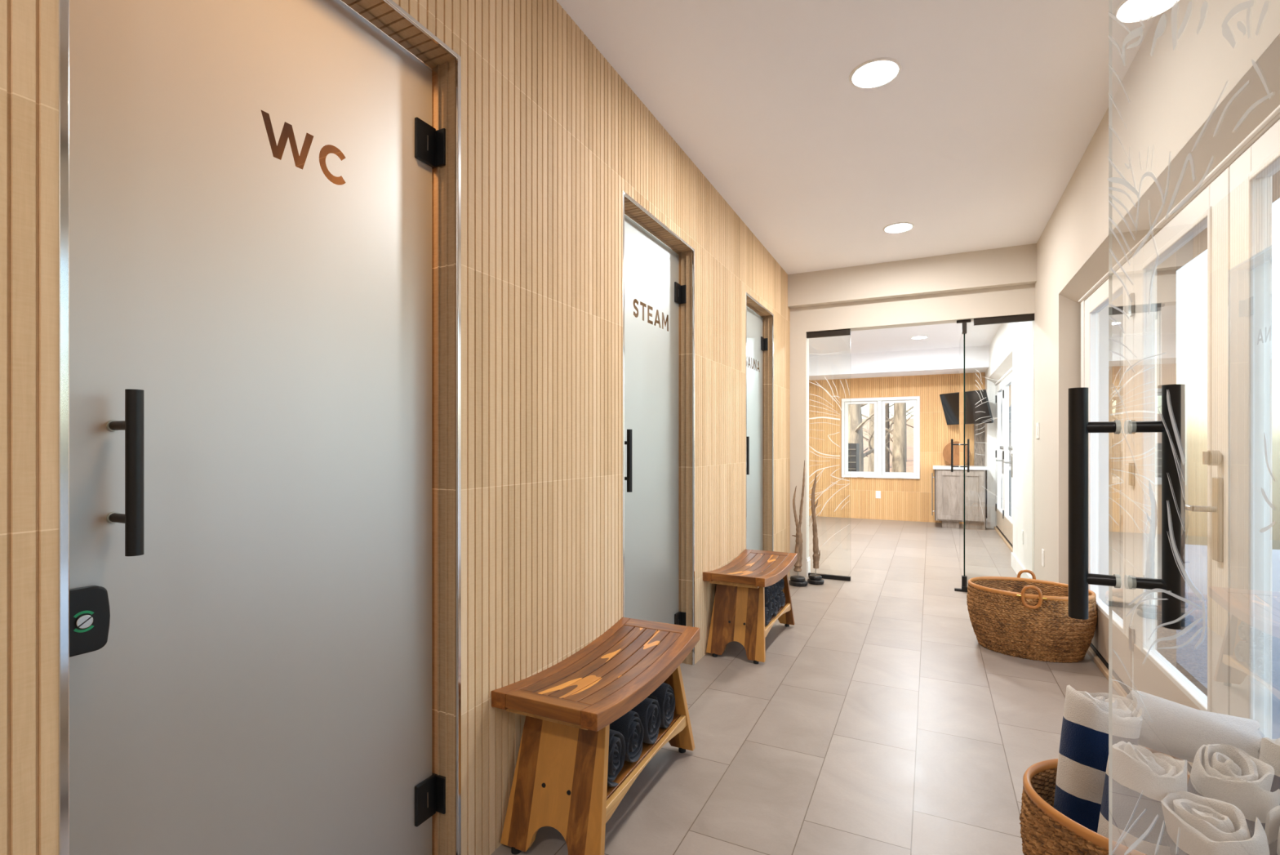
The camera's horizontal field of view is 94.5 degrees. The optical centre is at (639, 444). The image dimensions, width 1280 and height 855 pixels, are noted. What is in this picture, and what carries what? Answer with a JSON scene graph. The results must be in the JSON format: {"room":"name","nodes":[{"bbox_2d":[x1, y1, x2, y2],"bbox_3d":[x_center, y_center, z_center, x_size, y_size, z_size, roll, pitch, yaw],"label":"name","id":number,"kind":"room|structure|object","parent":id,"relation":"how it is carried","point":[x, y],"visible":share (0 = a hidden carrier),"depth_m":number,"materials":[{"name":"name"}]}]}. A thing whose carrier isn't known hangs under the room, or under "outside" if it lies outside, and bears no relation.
{"room":"spa corridor","nodes":[
{"label":"spa corridor","id":0,"kind":"room"},
{"bbox_2d":[0,0,790,854],"bbox_3d":[-0.499,-0.158,1.750,0.200,2.641,8.100,0,0,26],"label":"wall","id":1,"kind":"structure","parent":0,"point":[553,136],"depth_m":1.78,"materials":[{"name":"brown wood"}]},
{"bbox_2d":[69,0,445,854],"bbox_3d":[-0.729,0.081,1.248,0.167,2.161,0.787,0,0,26],"label":"door","id":2,"kind":"structure","parent":1,"relation":"in","point":[251,328],"depth_m":1.16,"materials":[{"name":"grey glass"}]},
{"bbox_2d":[106,419,119,523],"bbox_3d":[-0.860,0.045,0.967,0.004,0.169,0.019,0,0,26],"label":"washer","id":3,"kind":"object","parent":2,"relation":"in","point":[113,435],"depth_m":0.97,"materials":[{"name":"clear glass"}]},
{"bbox_2d":[57,0,461,854],"bbox_3d":[-0.697,0.068,1.230,0.101,2.190,0.807,0,0,26],"label":"trim","id":4,"kind":"structure","parent":1,"relation":"attached to","point":[63,5],"depth_m":0.85,"materials":[{"name":"brown wood"}]},
{"bbox_2d":[352,0,453,65],"bbox_3d":[-0.745,-1.024,1.253,0.196,0.005,0.795,0,0,26],"label":"trim","id":5,"kind":"structure","parent":1,"relation":"attached to","point":[380,10],"depth_m":1.46,"materials":[{"name":"brown wood"}]},
{"bbox_2d":[431,57,456,854],"bbox_3d":[-0.745,0.071,1.253,0.196,2.184,0.795,0,0,26],"label":"trim","id":6,"kind":"structure","parent":1,"relation":"attached to","point":[443,83],"depth_m":1.59,"materials":[{"name":"brown wood"}]},
{"bbox_2d":[624,215,685,625],"bbox_3d":[0.033,0.081,2.798,0.167,2.161,0.788,0,0,26],"label":"door","id":7,"kind":"structure","parent":1,"relation":"in","point":[651,269],"depth_m":2.83,"materials":[{"name":"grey glass"}]},
{"bbox_2d":[624,195,691,252],"bbox_3d":[0.017,-1.024,2.803,0.196,0.005,0.796,0,0,26],"label":"trim","id":8,"kind":"structure","parent":1,"relation":"attached to","point":[629,206],"depth_m":2.77,"materials":[{"name":"brown wood"}]},
{"bbox_2d":[622,190,694,665],"bbox_3d":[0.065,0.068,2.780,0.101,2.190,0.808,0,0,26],"label":"trim","id":9,"kind":"structure","parent":1,"relation":"attached to","point":[627,214],"depth_m":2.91,"materials":[{"name":"brown wood"}]},
{"bbox_2d":[746,306,768,550],"bbox_3d":[0.810,0.081,4.376,0.167,2.161,0.759,0,0,26],"label":"door","id":10,"kind":"structure","parent":1,"relation":"in","point":[757,344],"depth_m":4.51,"materials":[{"name":"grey glass"}]},
{"bbox_2d":[746,295,771,315],"bbox_3d":[0.794,-1.024,4.382,0.196,0.005,0.767,0,0,26],"label":"trim","id":11,"kind":"structure","parent":1,"relation":"attached to","point":[749,300],"depth_m":4.42,"materials":[{"name":"brown wood"}]},
{"bbox_2d":[746,292,773,551],"bbox_3d":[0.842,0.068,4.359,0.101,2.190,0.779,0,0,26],"label":"trim","id":12,"kind":"structure","parent":1,"relation":"attached to","point":[748,305],"depth_m":4.68,"materials":[{"name":"brown wood"}]},
{"bbox_2d":[260,109,659,326],"bbox_3d":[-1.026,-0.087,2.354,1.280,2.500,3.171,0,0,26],"label":"lettering","id":13,"kind":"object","parent":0,"point":[287,131],"depth_m":2.30,"materials":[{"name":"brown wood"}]},
{"bbox_2d":[490,515,1164,854],"bbox_3d":[0.220,1.203,4.015,5.250,0.080,12.800,0,0,26],"label":"floor","id":14,"kind":"structure","parent":0,"point":[878,721],"depth_m":2.42,"materials":[{"name":"tile"}]},
{"bbox_2d":[491,617,699,854],"bbox_3d":[-0.097,0.931,1.967,0.344,0.464,0.800,0,0,25],"label":"bench","id":15,"kind":"object","parent":14,"relation":"on","point":[569,707],"visible":0.91,"depth_m":1.71,"materials":[{"name":"brown wood"}]},
{"bbox_2d":[607,728,626,786],"bbox_3d":[-0.183,0.926,1.793,0.260,0.158,0.121,0,-1,25],"label":"rolled towel","id":16,"kind":"object","parent":15,"relation":"on","point":[617,747],"visible":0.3,"depth_m":1.75,"materials":[{"name":"grey fabric"}]},
{"bbox_2d":[609,710,644,762],"bbox_3d":[-0.123,0.921,1.913,0.262,0.155,0.126,0,1,27],"label":"rolled towel","id":17,"kind":"object","parent":15,"relation":"on","point":[629,725],"visible":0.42,"depth_m":1.84,"materials":[{"name":"grey fabric"}]},
{"bbox_2d":[631,694,660,743],"bbox_3d":[-0.064,0.928,2.035,0.262,0.148,0.124,0,-1,25],"label":"rolled towel","id":18,"kind":"object","parent":15,"relation":"on","point":[648,710],"visible":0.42,"depth_m":1.97,"materials":[{"name":"grey fabric"}]},
{"bbox_2d":[650,682,675,728],"bbox_3d":[-0.006,0.928,2.152,0.260,0.157,0.117,0,1,27],"label":"rolled towel","id":19,"kind":"object","parent":15,"relation":"on","point":[664,694],"visible":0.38,"depth_m":2.08,"materials":[{"name":"grey fabric"}]},
{"bbox_2d":[702,548,797,663],"bbox_3d":[0.676,0.931,3.515,0.344,0.464,0.800,0,0,27],"label":"bench","id":20,"kind":"object","parent":14,"relation":"on","point":[738,615],"visible":0.98,"depth_m":3.25,"materials":[{"name":"brown wood"}]},
{"bbox_2d":[764,606,770,624],"bbox_3d":[0.597,0.953,3.343,0.267,0.097,0.099,0,0,26],"label":"rolled towel","id":21,"kind":"object","parent":20,"relation":"on","point":[767,616],"visible":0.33,"depth_m":3.28,"materials":[{"name":"grey fabric"}]},
{"bbox_2d":[764,586,770,604],"bbox_3d":[0.607,0.845,3.361,0.267,0.103,0.095,0,0,26],"label":"rolled towel","id":22,"kind":"object","parent":21,"relation":"on","point":[767,594],"visible":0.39,"depth_m":3.29,"materials":[{"name":"grey fabric"}]},
{"bbox_2d":[764,601,774,618],"bbox_3d":[0.638,0.948,3.427,0.264,0.100,0.098,0,0,26],"label":"rolled towel","id":23,"kind":"object","parent":20,"relation":"on","point":[770,605],"visible":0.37,"depth_m":3.36,"materials":[{"name":"grey fabric"}]},
{"bbox_2d":[768,584,774,601],"bbox_3d":[0.641,0.846,3.433,0.265,0.101,0.097,0,0,26],"label":"rolled towel","id":24,"kind":"object","parent":23,"relation":"on","point":[771,591],"visible":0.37,"depth_m":3.37,"materials":[{"name":"black fabric"}]},
{"bbox_2d":[771,598,777,615],"bbox_3d":[0.680,0.954,3.512,0.268,0.103,0.093,0,0,26],"label":"rolled towel","id":25,"kind":"object","parent":20,"relation":"on","point":[775,602],"visible":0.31,"depth_m":3.45,"materials":[{"name":"grey fabric"}]},
{"bbox_2d":[772,582,777,598],"bbox_3d":[0.681,0.851,3.515,0.267,0.100,0.100,0,0,26],"label":"rolled towel","id":26,"kind":"object","parent":25,"relation":"on","point":[775,586],"visible":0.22,"depth_m":3.46,"materials":[{"name":"black fabric"}]},
{"bbox_2d":[773,594,782,609],"bbox_3d":[0.725,0.951,3.605,0.266,0.101,0.098,0,0,26],"label":"rolled towel","id":27,"kind":"object","parent":20,"relation":"on","point":[778,597],"visible":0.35,"depth_m":3.54,"materials":[{"name":"grey fabric"}]},
{"bbox_2d":[775,580,781,594],"bbox_3d":[0.720,0.846,3.592,0.266,0.101,0.094,0,0,26],"label":"rolled towel","id":28,"kind":"object","parent":27,"relation":"on","point":[779,589],"visible":0.19,"depth_m":3.54,"materials":[{"name":"black fabric"}]},
{"bbox_2d":[778,590,785,606],"bbox_3d":[0.766,0.949,3.688,0.265,0.098,0.099,0,0,26],"label":"rolled towel","id":29,"kind":"object","parent":20,"relation":"on","point":[783,602],"visible":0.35,"depth_m":3.63,"materials":[{"name":"grey fabric"}]},
{"bbox_2d":[780,577,784,591],"bbox_3d":[0.755,0.849,3.665,0.268,0.105,0.097,0,0,26],"label":"rolled towel","id":30,"kind":"object","parent":29,"relation":"on","point":[782,585],"visible":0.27,"depth_m":3.61,"materials":[{"name":"black fabric"}]},
{"bbox_2d":[788,460,807,586],"bbox_3d":[1.308,0.648,4.890,0.153,1.030,0.131,0,0,26],"label":"driftwood sculpture","id":31,"kind":"object","parent":14,"relation":"on","point":[795,580],"visible":0.99,"depth_m":4.87,"materials":[{"name":"brown wood"}]},
{"bbox_2d":[807,473,824,584],"bbox_3d":[1.468,0.703,4.945,0.134,0.920,0.115,0,0,26],"label":"driftwood sculpture","id":32,"kind":"object","parent":14,"relation":"on","point":[814,579],"visible":1,"depth_m":4.93,"materials":[{"name":"brown wood"}]},
{"bbox_2d":[931,469,985,529],"bbox_3d":[4.498,0.755,8.386,0.651,0.815,0.620,0,0,26],"label":"base cabinet","id":33,"kind":"object","parent":14,"relation":"on","point":[946,511],"visible":0.91,"depth_m":8.12,"materials":[{"name":"grey wood"}]},
{"bbox_2d":[933,465,988,470],"bbox_3d":[4.523,0.329,8.378,0.671,0.036,0.648,0,0,26],"label":"countertop","id":34,"kind":"structure","parent":33,"relation":"on","point":[935,467],"depth_m":8.17,"materials":[{"name":"white stone"}]},
{"bbox_2d":[942,441,970,465],"bbox_3d":[4.582,0.133,8.567,0.350,0.350,0.106,0,0,26],"label":"round board","id":35,"kind":"object","parent":34,"relation":"on","point":[947,450],"visible":0.59,"depth_m":8.57,"materials":[{"name":"brown wood"}]},
{"bbox_2d":[966,569,1097,662],"bbox_3d":[2.201,0.958,3.347,0.475,0.413,0.601,0,0,-40],"label":"woven basket","id":36,"kind":"object","parent":14,"relation":"on","point":[1026,618],"visible":0.94,"depth_m":3.19,"materials":[{"name":"brown wicker"}]},
{"bbox_2d":[1019,746,1190,854],"bbox_3d":[1.184,0.958,1.273,0.475,0.413,0.601,0,0,-40],"label":"woven basket","id":37,"kind":"object","parent":14,"relation":"on","point":[1045,830],"visible":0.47,"depth_m":1.33,"materials":[{"name":"brown wicker"}]},
{"bbox_2d":[1053,684,1143,832],"bbox_3d":[1.085,0.801,1.411,0.208,0.416,0.139,0,0,-21],"label":"rolled towel","id":38,"kind":"object","parent":37,"relation":"in","point":[1083,752],"visible":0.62,"depth_m":1.38,"materials":[{"name":"fabric"}]},
{"bbox_2d":[1097,741,1186,854],"bbox_3d":[1.048,0.822,1.249,0.188,0.373,0.142,0,0,-19],"label":"rolled towel","id":39,"kind":"object","parent":37,"relation":"in","point":[1157,777],"visible":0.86,"depth_m":1.20,"materials":[{"name":"white fabric"}]},
{"bbox_2d":[1160,790,1269,854],"bbox_3d":[1.112,0.849,1.128,0.181,0.337,0.160,0,0,-34],"label":"rolled towel","id":40,"kind":"object","parent":37,"relation":"in","point":[1207,825],"visible":1,"depth_m":1.11,"materials":[{"name":"white fabric"}]},
{"bbox_2d":[1186,743,1279,837],"bbox_3d":[1.221,0.820,1.244,0.136,0.374,0.210,0,0,6],"label":"rolled towel","id":41,"kind":"object","parent":37,"relation":"in","point":[1227,773],"visible":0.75,"depth_m":1.19,"materials":[{"name":"white fabric"}]},
{"bbox_2d":[1257,737,1279,791],"bbox_3d":[1.359,0.814,1.241,0.168,0.392,0.139,0,0,-6],"label":"rolled towel","id":42,"kind":"object","parent":37,"relation":"in","point":[1269,750],"visible":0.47,"depth_m":1.23,"materials":[{"name":"white fabric"}]},
{"bbox_2d":[1126,689,1264,762],"bbox_3d":[1.291,0.673,1.383,0.245,0.155,0.123,0,0,35],"label":"rolled towel","id":43,"kind":"object","parent":42,"relation":"on","point":[1177,730],"visible":0.59,"depth_m":1.35,"materials":[{"name":"white fabric"}]},
{"bbox_2d":[1264,804,1279,854],"bbox_3d":[1.245,0.843,1.097,0.191,0.334,0.143,0,0,-44],"label":"rolled towel","id":44,"kind":"object","parent":37,"relation":"in","point":[1272,828],"visible":0.94,"depth_m":1.11,"materials":[{"name":"white fabric"}]},
{"bbox_2d":[1068,0,1275,854],"bbox_3d":[0.488,0.093,0.471,0.122,2.138,0.845,0,0,26],"label":"door","id":45,"kind":"structure","parent":14,"relation":"on","point":[1124,17],"depth_m":0.78,"materials":[{"name":"clear glass"}]},
{"bbox_2d":[1113,419,1136,589],"bbox_3d":[0.642,0.080,0.784,0.021,0.223,0.018,0,0,26],"label":"washer","id":46,"kind":"object","parent":45,"relation":"in","point":[1131,580],"depth_m":0.78,"materials":[{"name":"clear glass"}]},
{"bbox_2d":[556,0,1164,274],"bbox_3d":[0.439,-1.518,1.233,2.400,0.080,8.000,0,0,26],"label":"ceiling","id":47,"kind":"structure","parent":0,"point":[993,108],"depth_m":2.59,"materials":[{"name":"paint"}]},
{"bbox_2d":[848,57,902,88],"bbox_3d":[0.937,-1.475,2.358,0.196,0.006,0.196,0,0,26],"label":"recessed light","id":48,"kind":"object","parent":47,"relation":"in","point":[877,72],"visible":1,"depth_m":2.35,"materials":[{"name":"white paint"}]},
{"bbox_2d":[853,61,897,85],"bbox_3d":[0.937,-1.477,2.358,0.164,0.001,0.164,0,0,26],"label":"diffuser","id":49,"kind":"object","parent":48,"relation":"attached to","point":[877,73],"depth_m":2.35,"materials":[{"name":"white plastic"}]},
{"bbox_2d":[883,222,914,232],"bbox_3d":[1.763,-1.475,4.036,0.196,0.006,0.196,0,0,26],"label":"recessed light","id":50,"kind":"object","parent":47,"relation":"in","point":[900,227],"visible":1,"depth_m":4.03,"materials":[{"name":"white paint"}]},
{"bbox_2d":[885,223,911,231],"bbox_3d":[1.763,-1.477,4.036,0.164,0.001,0.164,0,0,26],"label":"diffuser","id":51,"kind":"object","parent":50,"relation":"attached to","point":[900,227],"depth_m":4.05,"materials":[{"name":"white plastic"}]},
{"bbox_2d":[808,372,985,522],"bbox_3d":[2.852,0.063,9.652,4.798,2.200,0.160,0,0,26],"label":"wall","id":52,"kind":"structure","parent":0,"point":[901,499],"depth_m":9.14,"materials":[{"name":"brown wood"}]},
{"bbox_2d":[875,490,880,497],"bbox_3d":[3.684,0.778,9.149,0.072,0.115,0.008,0,0,26],"label":"wall outlet","id":53,"kind":"object","parent":52,"relation":"attached to","point":[877,492],"visible":1,"depth_m":9.15,"materials":[{"name":"white plastic"}]},
{"bbox_2d":[841,395,919,479],"bbox_3d":[3.718,-0.101,9.168,1.122,1.243,0.145,0,0,26],"label":"window","id":54,"kind":"structure","parent":52,"relation":"in","point":[879,402],"depth_m":9.13,"materials":[{"name":"white paint"}]},
{"bbox_2d":[973,423,985,465],"bbox_3d":[4.900,0.006,8.536,0.138,0.607,0.024,0,0,26],"label":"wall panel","id":55,"kind":"structure","parent":52,"relation":"attached to","point":[979,439],"depth_m":8.52,"materials":[{"name":"wood"}]},
{"bbox_2d":[808,321,1001,380],"bbox_3d":[1.986,-1.222,7.604,5.250,0.370,4.800,0,0,26],"label":"ceiling","id":56,"kind":"structure","parent":0,"point":[883,352],"depth_m":8.18,"materials":[{"name":"paint"}]},
{"bbox_2d":[911,335,928,338],"bbox_3d":[3.468,-1.324,7.343,0.196,0.006,0.196,0,0,26],"label":"recessed light","id":57,"kind":"object","parent":56,"relation":"in","point":[919,336],"visible":1,"depth_m":7.35,"materials":[{"name":"white paint"}]},
{"bbox_2d":[912,336,926,338],"bbox_3d":[3.468,-1.326,7.343,0.164,0.001,0.164,0,0,26],"label":"diffuser","id":58,"kind":"object","parent":57,"relation":"attached to","point":[918,337],"depth_m":7.36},
{"bbox_2d":[787,243,1036,307],"bbox_3d":[2.125,-1.340,4.797,1.818,0.276,0.095,0,0,26],"label":"beam","id":59,"kind":"structure","parent":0,"point":[1015,265],"depth_m":4.71,"materials":[{"name":"white paint"}]},
{"bbox_2d":[790,283,1035,577],"bbox_3d":[2.127,-0.158,4.916,1.918,2.641,0.140,0,0,26],"label":"wall","id":60,"kind":"structure","parent":0,"point":[946,307],"depth_m":5.03,"materials":[{"name":"white paint"}]},
{"bbox_2d":[806,556,810,577],"bbox_3d":[1.489,1.083,5.231,0.015,0.160,0.118,0,0,26],"label":"baseboard","id":61,"kind":"structure","parent":60,"relation":"attached to","point":[808,560],"depth_m":5.20,"materials":[{"name":"white paint"}]},
{"bbox_2d":[806,328,850,581],"bbox_3d":[1.631,0.091,5.121,0.365,2.144,0.036,0,0,26],"label":"door","id":62,"kind":"structure","parent":60,"relation":"in","point":[842,331],"depth_m":5.11,"materials":[{"name":"clear glass"}]},
{"bbox_2d":[951,319,971,591],"bbox_3d":[2.742,0.091,5.037,0.147,2.143,0.850,0,0,26],"label":"door","id":63,"kind":"structure","parent":60,"relation":"in","point":[962,444],"depth_m":4.93,"materials":[{"name":"clear glass"}]},
{"bbox_2d":[971,313,1034,573],"bbox_3d":[2.769,0.088,4.561,0.452,2.150,0.036,0,0,26],"label":"door","id":64,"kind":"structure","parent":60,"relation":"in","point":[1030,317],"depth_m":4.51,"materials":[{"name":"clear glass"}]},
{"bbox_2d":[985,0,1279,583],"bbox_3d":[2.337,-0.158,2.829,0.300,2.641,12.540,0,0,26],"label":"wall","id":65,"kind":"structure","parent":0,"point":[1173,94],"depth_m":2.74,"materials":[{"name":"white paint"}]},
{"bbox_2d":[939,389,993,424],"bbox_3d":[4.678,-0.507,8.308,0.430,0.448,0.780,0,0,-16],"label":"television","id":66,"kind":"object","parent":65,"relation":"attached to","point":[950,402],"visible":0.96,"depth_m":8.19,"materials":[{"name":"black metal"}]},
{"bbox_2d":[995,379,1004,535],"bbox_3d":[4.672,0.165,7.706,0.119,1.936,0.927,0,0,26],"label":"door","id":67,"kind":"structure","parent":65,"relation":"in","point":[999,506],"depth_m":7.81,"materials":[{"name":"white paint"}]},
{"bbox_2d":[994,366,1013,525],"bbox_3d":[4.322,0.163,6.851,0.132,2.000,2.870,0,0,26],"label":"trim","id":68,"kind":"structure","parent":65,"relation":"attached to","point":[1011,370],"depth_m":8.10,"materials":[{"name":"white paint"}]},
{"bbox_2d":[994,526,1013,552],"bbox_3d":[4.327,1.149,6.848,0.160,0.028,2.870,0,0,26],"label":"trim","id":69,"kind":"structure","parent":65,"relation":"attached to","point":[1002,537],"depth_m":7.06,"materials":[{"name":"beige wood"}]},
{"bbox_2d":[1002,371,1013,546],"bbox_3d":[4.270,0.165,6.889,0.119,1.936,0.927,0,0,26],"label":"door","id":70,"kind":"structure","parent":65,"relation":"in","point":[1007,393],"depth_m":6.95,"materials":[{"name":"white paint"}]},
{"bbox_2d":[985,516,1031,578],"bbox_3d":[3.992,1.095,6.550,0.014,0.135,4.400,0,0,26],"label":"baseboard","id":71,"kind":"structure","parent":65,"relation":"attached to","point":[1016,565],"depth_m":5.26,"materials":[{"name":"white paint"}]},
{"bbox_2d":[1014,426,1017,438],"bbox_3d":[3.429,-0.107,5.401,0.010,0.115,0.090,0,0,26],"label":"light switch","id":72,"kind":"object","parent":65,"relation":"attached to","point":[1015,427],"visible":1,"depth_m":5.38,"materials":[{"name":"white plastic"}]},
{"bbox_2d":[1021,529,1023,544],"bbox_3d":[3.236,0.785,5.006,0.008,0.115,0.072,0,0,26],"label":"wall outlet","id":73,"kind":"object","parent":65,"relation":"attached to","point":[1022,531],"visible":1,"depth_m":4.99,"materials":[{"name":"white plastic"}]},
{"bbox_2d":[1041,548,1044,566],"bbox_3d":[2.786,0.785,4.090,0.008,0.115,0.072,0,0,26],"label":"wall outlet","id":74,"kind":"object","parent":65,"relation":"attached to","point":[1042,549],"visible":1,"depth_m":4.08,"materials":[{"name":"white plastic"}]},
{"bbox_2d":[1084,257,1133,693],"bbox_3d":[2.411,0.147,3.031,0.050,1.971,0.928,0,0,26],"label":"door","id":75,"kind":"structure","parent":65,"relation":"in","point":[1096,305],"depth_m":3.12,"materials":[{"name":"white paint"}]},
{"bbox_2d":[1086,646,1190,774],"bbox_3d":[1.824,1.149,1.759,0.160,0.028,3.876,0,0,26],"label":"trim","id":76,"kind":"structure","parent":65,"relation":"attached to","point":[1091,653],"depth_m":3.02,"materials":[{"name":"beige wood"}]},
{"bbox_2d":[1111,251,1176,667],"bbox_3d":[2.009,0.063,1.653,0.295,2.400,4.100,0,0,26],"label":"trim","id":77,"kind":"structure","parent":65,"relation":"attached to","point":[1166,270],"depth_m":3.31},
{"bbox_2d":[1128,166,1229,773],"bbox_3d":[1.973,0.147,2.219,0.119,1.971,0.951,0,0,26],"label":"door","id":78,"kind":"structure","parent":65,"relation":"in","point":[1157,676],"depth_m":1.99,"materials":[{"name":"white paint"}]},
{"bbox_2d":[1078,104,1279,386],"bbox_3d":[1.818,0.145,1.761,0.132,2.035,3.876,0,0,26],"label":"trim","id":79,"kind":"structure","parent":65,"relation":"attached to","point":[1277,110],"depth_m":2.08,"materials":[{"name":"white paint"}]},
{"bbox_2d":[1176,169,1279,271],"bbox_3d":[2.105,-1.177,1.528,0.412,0.120,5.800,0,0,26],"label":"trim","id":80,"kind":"structure","parent":65,"relation":"attached to","point":[1197,245],"depth_m":3.33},
{"bbox_2d":[1229,119,1279,738],"bbox_3d":[1.586,0.147,1.355,0.050,1.971,0.928,0,0,26],"label":"door","id":81,"kind":"structure","parent":65,"relation":"in","point":[1251,175],"depth_m":1.66,"materials":[{"name":"white paint"}]},
{"label":"outside","id":82,"kind":"structure","parent":0,"visible":0},
{"bbox_2d":[862,417,913,472],"bbox_3d":[-2.495,-0.294,32.989,36.800,3.474,36.800,0,0,26],"label":"ground","id":83,"kind":"structure","parent":82,"point":[909,430],"depth_m":25.80,"materials":[{"name":"white"}]},
{"bbox_2d":[848,443,859,471],"bbox_3d":[3.901,0.623,11.271,0.470,1.280,0.530,0,0,26],"label":"air conditioner","id":84,"kind":"object","parent":83,"relation":"on","point":[853,448],"visible":0.16,"depth_m":11.00,"materials":[{"name":"grey metal"}]},
{"bbox_2d":[848,403,913,471],"bbox_3d":[4.840,-2.132,12.464,3.219,7.020,2.195,0,0,26],"label":"tree","id":85,"kind":"object","parent":83,"relation":"on","point":[855,424],"visible":0.06,"depth_m":12.33,"materials":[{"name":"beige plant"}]},
{"bbox_2d":[862,402,906,472],"bbox_3d":[5.100,-2.137,12.876,2.852,7.004,2.363,0,0,-41],"label":"tree","id":86,"kind":"object","parent":83,"relation":"on","point":[898,453],"visible":0.09,"depth_m":12.37,"materials":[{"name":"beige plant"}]},
{"bbox_2d":[862,403,913,471],"bbox_3d":[5.378,-2.637,13.606,3.665,8.005,1.947,0,0,26],"label":"tree","id":87,"kind":"object","parent":83,"relation":"on","point":[871,440],"visible":0.06,"depth_m":13.45,"materials":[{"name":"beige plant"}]},
{"bbox_2d":[863,403,913,471],"bbox_3d":[6.280,-1.820,14.773,3.365,6.374,1.953,0,0,38],"label":"tree","id":88,"kind":"object","parent":83,"relation":"on","point":[886,406],"visible":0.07,"depth_m":14.73,"materials":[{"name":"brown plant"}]},
{"bbox_2d":[889,412,913,461],"bbox_3d":[8.894,-3.135,20.110,3.716,9.006,2.036,0,0,26],"label":"tree","id":89,"kind":"object","parent":83,"relation":"on","point":[913,412],"visible":0.04,"depth_m":19.99,"materials":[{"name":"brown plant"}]},
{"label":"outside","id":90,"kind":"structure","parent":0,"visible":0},
{"bbox_2d":[1176,544,1279,738],"bbox_3d":[48.068,1.348,-84.996,158.700,0.130,129.900,0,0,26],"label":"ground","id":91,"kind":"structure","parent":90,"point":[1192,662],"depth_m":4.02,"materials":[{"name":"stone"}]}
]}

